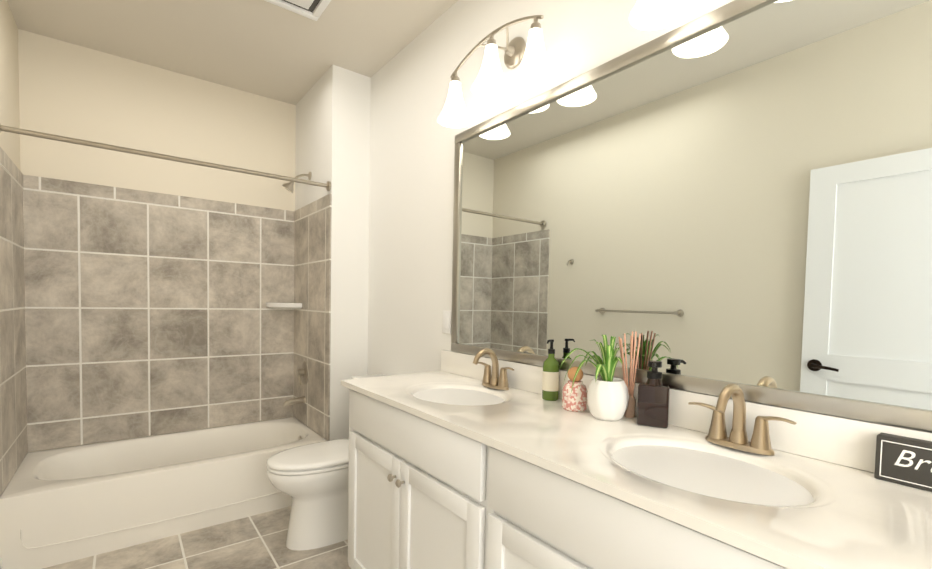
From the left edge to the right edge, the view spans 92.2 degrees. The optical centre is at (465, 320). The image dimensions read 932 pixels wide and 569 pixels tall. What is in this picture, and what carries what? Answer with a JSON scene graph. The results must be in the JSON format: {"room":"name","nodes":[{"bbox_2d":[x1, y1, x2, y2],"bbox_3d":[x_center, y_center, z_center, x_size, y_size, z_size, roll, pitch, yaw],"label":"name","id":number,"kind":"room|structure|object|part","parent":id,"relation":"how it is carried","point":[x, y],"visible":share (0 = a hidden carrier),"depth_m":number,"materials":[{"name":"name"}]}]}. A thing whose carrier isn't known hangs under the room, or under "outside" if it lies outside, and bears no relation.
{"room":"bathroom","nodes":[
{"label":"bathroom","id":0,"kind":"room"},
{"bbox_2d":[0,0,20,170],"bbox_3d":[-1.075,-0.143,0.574,0.100,2.754,5.106,-1,3,-37],"label":"wall","id":1,"kind":"structure","parent":0,"point":[9,100],"depth_m":2.29,"materials":[{"name":"beige paint"}]},
{"bbox_2d":[0,147,22,187],"bbox_3d":[-2.265,-0.765,2.216,0.012,0.078,0.778,-1,3,-37],"label":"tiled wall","id":2,"kind":"structure","parent":1,"relation":"attached to","point":[9,166],"depth_m":2.24,"materials":[{"name":"grey tile"}]},
{"bbox_2d":[0,164,27,496],"bbox_3d":[-2.283,0.026,2.247,0.010,1.505,0.780,-1,3,-37],"label":"wall tiles","id":3,"kind":"structure","parent":1,"relation":"attached to","point":[13,420],"depth_m":2.25,"materials":[{"name":"grey tile"}]},
{"bbox_2d":[18,29,295,451],"bbox_3d":[-1.852,-0.258,3.128,1.768,2.754,0.100,-1,3,-37],"label":"wall","id":4,"kind":"structure","parent":0,"point":[67,89],"depth_m":2.87,"materials":[{"name":"beige paint"}]},
{"bbox_2d":[23,189,293,451],"bbox_3d":[-1.926,0.003,3.016,1.510,1.505,0.010,-1,3,-37],"label":"wall tile","id":5,"kind":"structure","parent":4,"relation":"attached to","point":[143,319],"depth_m":2.91,"materials":[{"name":"grey tile"}]},
{"bbox_2d":[266,302,301,308],"bbox_3d":[-1.348,-0.105,3.316,0.205,0.045,0.205,-1,3,-37],"label":"corner shelf","id":6,"kind":"object","parent":5,"relation":"attached to","point":[270,305],"depth_m":3.27,"materials":[{"name":"white ceramic"}]},
{"bbox_2d":[23,175,293,221],"bbox_3d":[-1.910,-0.788,2.984,1.510,0.078,0.012,-1,3,-37],"label":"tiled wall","id":7,"kind":"structure","parent":4,"relation":"attached to","point":[75,188],"depth_m":2.88,"materials":[{"name":"grey tile"}]},
{"bbox_2d":[43,506,350,568],"bbox_3d":[-0.361,1.275,1.196,1.968,0.100,5.106,-1,3,-37],"label":"floor","id":8,"kind":"structure","parent":0,"point":[257,541],"depth_m":2.25,"materials":[{"name":"tile"}]},
{"bbox_2d":[0,417,326,568],"bbox_3d":[-1.715,0.955,2.752,1.506,0.365,0.762,-1,3,-37],"label":"bathtub","id":9,"kind":"object","parent":8,"relation":"on","point":[58,506],"visible":0.9,"depth_m":2.42,"materials":[{"name":"white ceramic"}]},
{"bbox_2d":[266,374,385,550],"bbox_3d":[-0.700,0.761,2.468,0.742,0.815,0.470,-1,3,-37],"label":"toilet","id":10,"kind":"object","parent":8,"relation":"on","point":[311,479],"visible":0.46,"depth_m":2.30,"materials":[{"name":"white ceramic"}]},
{"bbox_3d":[-0.780,0.962,2.418,0.550,0.414,0.366,-1,3,-37],"label":"bowl","id":11,"kind":"part","parent":10,"relation":"part of","materials":[{"name":"white ceramic"}]},
{"bbox_3d":[-0.789,0.745,2.399,0.513,0.018,0.370,-1,3,-37],"label":"seat","id":12,"kind":"part","parent":10,"relation":"part of","materials":[{"name":"white ceramic"}]},
{"bbox_3d":[-0.789,0.718,2.398,0.513,0.027,0.370,-1,3,-37],"label":"lid","id":13,"kind":"part","parent":10,"relation":"part of","materials":[{"name":"white ceramic"}]},
{"bbox_3d":[-0.483,0.551,2.623,0.207,0.399,0.470,-1,3,-37],"label":"tank","id":14,"kind":"part","parent":10,"relation":"part of","materials":[{"name":"white ceramic"}]},
{"bbox_2d":[341,348,931,568],"bbox_3d":[0.252,0.684,1.368,0.572,1.091,1.985,-1,3,-37],"label":"bathroom vanity","id":15,"kind":"object","parent":8,"relation":"on","point":[467,461],"visible":1,"depth_m":1.09,"materials":[{"name":"white paint"}]},
{"bbox_2d":[473,348,513,389],"bbox_3d":[0.087,0.199,1.855,0.149,0.166,0.246,-1,3,-37],"label":"faucet","id":16,"kind":"object","parent":15,"relation":"on","point":[494,381],"depth_m":1.87,"materials":[{"name":"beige metal"}]},
{"bbox_2d":[542,339,558,400],"bbox_3d":[0.313,0.182,1.659,0.067,0.222,0.061,-1,3,-37],"label":"soap bottle","id":17,"kind":"object","parent":15,"relation":"on","point":[550,383],"visible":1,"depth_m":1.64,"materials":[{"name":"green glass"}]},
{"bbox_2d":[562,367,587,411],"bbox_3d":[0.367,0.229,1.511,0.084,0.144,0.084,-1,3,-37],"label":"jar","id":18,"kind":"object","parent":15,"relation":"on","point":[576,401],"visible":0.88,"depth_m":1.48,"materials":[{"name":"pink ceramic"}]},
{"bbox_3d":[0.368,0.182,1.509,0.052,0.050,0.052,-1,3,-37],"label":"lid","id":19,"kind":"part","parent":18,"relation":"part of","materials":[{"name":"brown wood"}]},
{"bbox_2d":[560,335,628,420],"bbox_3d":[0.403,0.177,1.389,0.232,0.258,0.162,-1,3,-37],"label":"plant pot","id":20,"kind":"object","parent":15,"relation":"on","point":[607,396],"visible":1,"depth_m":1.36,"materials":[{"name":"white ceramic"}]},
{"bbox_3d":[0.443,0.245,1.400,0.126,0.122,0.126,-1,3,-37],"label":"pot","id":21,"kind":"part","parent":20,"relation":"part of","materials":[{"name":"white ceramic"}]},
{"bbox_2d":[618,331,640,417],"bbox_3d":[0.518,0.171,1.415,0.042,0.274,0.079,-1,3,-37],"label":"reed diffuser","id":22,"kind":"object","parent":15,"relation":"on","point":[630,411],"visible":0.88,"depth_m":1.41,"materials":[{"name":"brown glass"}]},
{"bbox_2d":[637,360,669,427],"bbox_3d":[0.556,0.216,1.326,0.082,0.190,0.096,-1,3,-37],"label":"soap dispenser","id":23,"kind":"object","parent":15,"relation":"on","point":[653,402],"visible":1,"depth_m":1.30,"materials":[{"name":"brown glass"}]},
{"bbox_2d":[688,384,795,455],"bbox_3d":[0.657,0.239,1.109,0.149,0.166,0.246,-1,3,-37],"label":"faucet","id":24,"kind":"object","parent":15,"relation":"on","point":[737,443],"depth_m":1.12,"materials":[{"name":"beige metal"}]},
{"bbox_2d":[874,432,931,491],"bbox_3d":[0.967,0.293,0.830,0.039,0.092,0.307,-1,3,-37],"label":"sign","id":25,"kind":"object","parent":15,"relation":"on","point":[903,460],"visible":1,"depth_m":0.91,"materials":[{"name":"black"}]},
{"bbox_2d":[7,0,457,104],"bbox_3d":[-0.305,-1.576,1.086,1.968,0.100,5.106,-1,3,-37],"label":"ceiling","id":26,"kind":"structure","parent":0,"point":[266,49],"depth_m":2.51,"materials":[{"name":"beige paint"}]},
{"bbox_2d":[264,0,330,20],"bbox_3d":[-0.811,-1.564,2.113,0.330,0.024,0.330,-1,3,-37],"label":"fan","id":27,"kind":"object","parent":26,"relation":"attached to","point":[312,9],"visible":1,"depth_m":2.23,"materials":[{"name":"white plastic"}]},
{"bbox_2d":[295,65,370,440],"bbox_3d":[-0.991,-0.245,3.245,0.258,2.754,0.760,-1,3,-37],"label":"wall","id":28,"kind":"structure","parent":0,"point":[333,125],"depth_m":2.94,"materials":[{"name":"white paint"}]},
{"bbox_2d":[0,124,330,190],"bbox_3d":[-1.470,-0.852,2.417,1.497,0.063,0.064,-1,3,-37],"label":"rail","id":29,"kind":"object","parent":28,"relation":"attached to","point":[327,185],"visible":0.98,"depth_m":2.30,"materials":[{"name":"silver metal"}]},
{"bbox_2d":[266,172,310,406],"bbox_3d":[-1.294,-0.217,3.251,0.216,1.675,0.364,-1,3,-37],"label":"shower fixture","id":30,"kind":"object","parent":28,"relation":"attached to","point":[303,372],"visible":0.9,"depth_m":3.22,"materials":[{"name":"silver metal"}]},
{"bbox_3d":[-1.242,0.587,3.229,0.152,0.072,0.064,-1,3,-37],"label":"spout mount","id":31,"kind":"part","parent":30,"relation":"part of","materials":[{"name":"silver metal"}]},
{"bbox_2d":[293,206,331,440],"bbox_3d":[-1.100,0.013,3.169,0.010,1.505,0.750,-1,3,-37],"label":"wall tile","id":32,"kind":"structure","parent":28,"relation":"attached to","point":[312,282],"depth_m":3.10,"materials":[{"name":"grey tile"}]},
{"bbox_2d":[294,194,331,221],"bbox_3d":[-1.084,-0.777,3.137,0.012,0.078,0.748,-1,3,-37],"label":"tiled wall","id":33,"kind":"structure","parent":28,"relation":"attached to","point":[316,206],"depth_m":3.08,"materials":[{"name":"grey tile"}]},
{"bbox_2d":[367,0,733,375],"bbox_3d":[0.409,-0.158,1.708,0.100,2.754,5.106,-1,3,-37],"label":"wall","id":34,"kind":"structure","parent":0,"point":[411,185],"depth_m":2.40,"materials":[{"name":"white paint"}]},
{"bbox_2d":[442,311,450,333],"bbox_3d":[-0.099,0.010,2.284,0.010,0.116,0.072,-1,3,-37],"label":"outlet","id":35,"kind":"object","parent":34,"relation":"attached to","point":[446,326],"visible":1,"depth_m":2.28,"materials":[{"name":"white plastic"}]},
{"bbox_2d":[437,15,555,127],"bbox_3d":[0.121,-1.028,1.818,0.208,0.302,0.645,-1,3,-37],"label":"sconce","id":36,"kind":"object","parent":34,"relation":"attached to","point":[535,70],"visible":1,"depth_m":1.78,"materials":[{"name":"white glass"}]},
{"bbox_3d":[-0.049,-0.971,1.999,0.156,0.168,0.156,-1,3,-37],"label":"lamp shade","id":37,"kind":"part","parent":36,"relation":"part of","materials":[{"name":"white glass"}]},
{"bbox_3d":[0.100,-1.012,1.803,0.156,0.168,0.156,-1,3,-37],"label":"lamp shade","id":38,"kind":"part","parent":36,"relation":"part of","materials":[{"name":"white glass"}]},
{"bbox_3d":[0.248,-0.950,1.610,0.156,0.168,0.156,-1,3,-37],"label":"lamp shade","id":39,"kind":"part","parent":36,"relation":"part of","materials":[{"name":"white glass"}]},
{"bbox_2d":[629,0,689,30],"bbox_3d":[0.705,-0.987,1.054,0.208,0.302,0.645,-1,3,-37],"label":"sconce","id":40,"kind":"object","parent":34,"relation":"attached to","point":[648,15],"visible":1,"depth_m":1.28,"materials":[{"name":"white glass"}]},
{"bbox_2d":[441,350,931,472],"bbox_3d":[0.480,0.249,1.519,0.020,0.108,1.985,-1,3,-37],"label":"backsplash","id":41,"kind":"structure","parent":34,"relation":"attached to","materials":[{"name":"white stone"}]},
{"bbox_2d":[451,0,931,431],"bbox_3d":[0.563,-0.329,1.399,0.025,1.054,2.043,-1,3,-37],"label":"mirror","id":42,"kind":"object","parent":34,"relation":"attached to","point":[718,200],"visible":0.98,"depth_m":1.20,"materials":[{"name":"grey mirror"}]},
{"bbox_2d":[624,390,635,417],"bbox_3d":[0.520,0.265,1.421,0.034,0.085,0.034,-1,3,-37],"label":"bottle","id":43,"kind":"object","parent":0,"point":[630,411],"depth_m":1.41,"materials":[{"name":"brown glass"}]}
]}

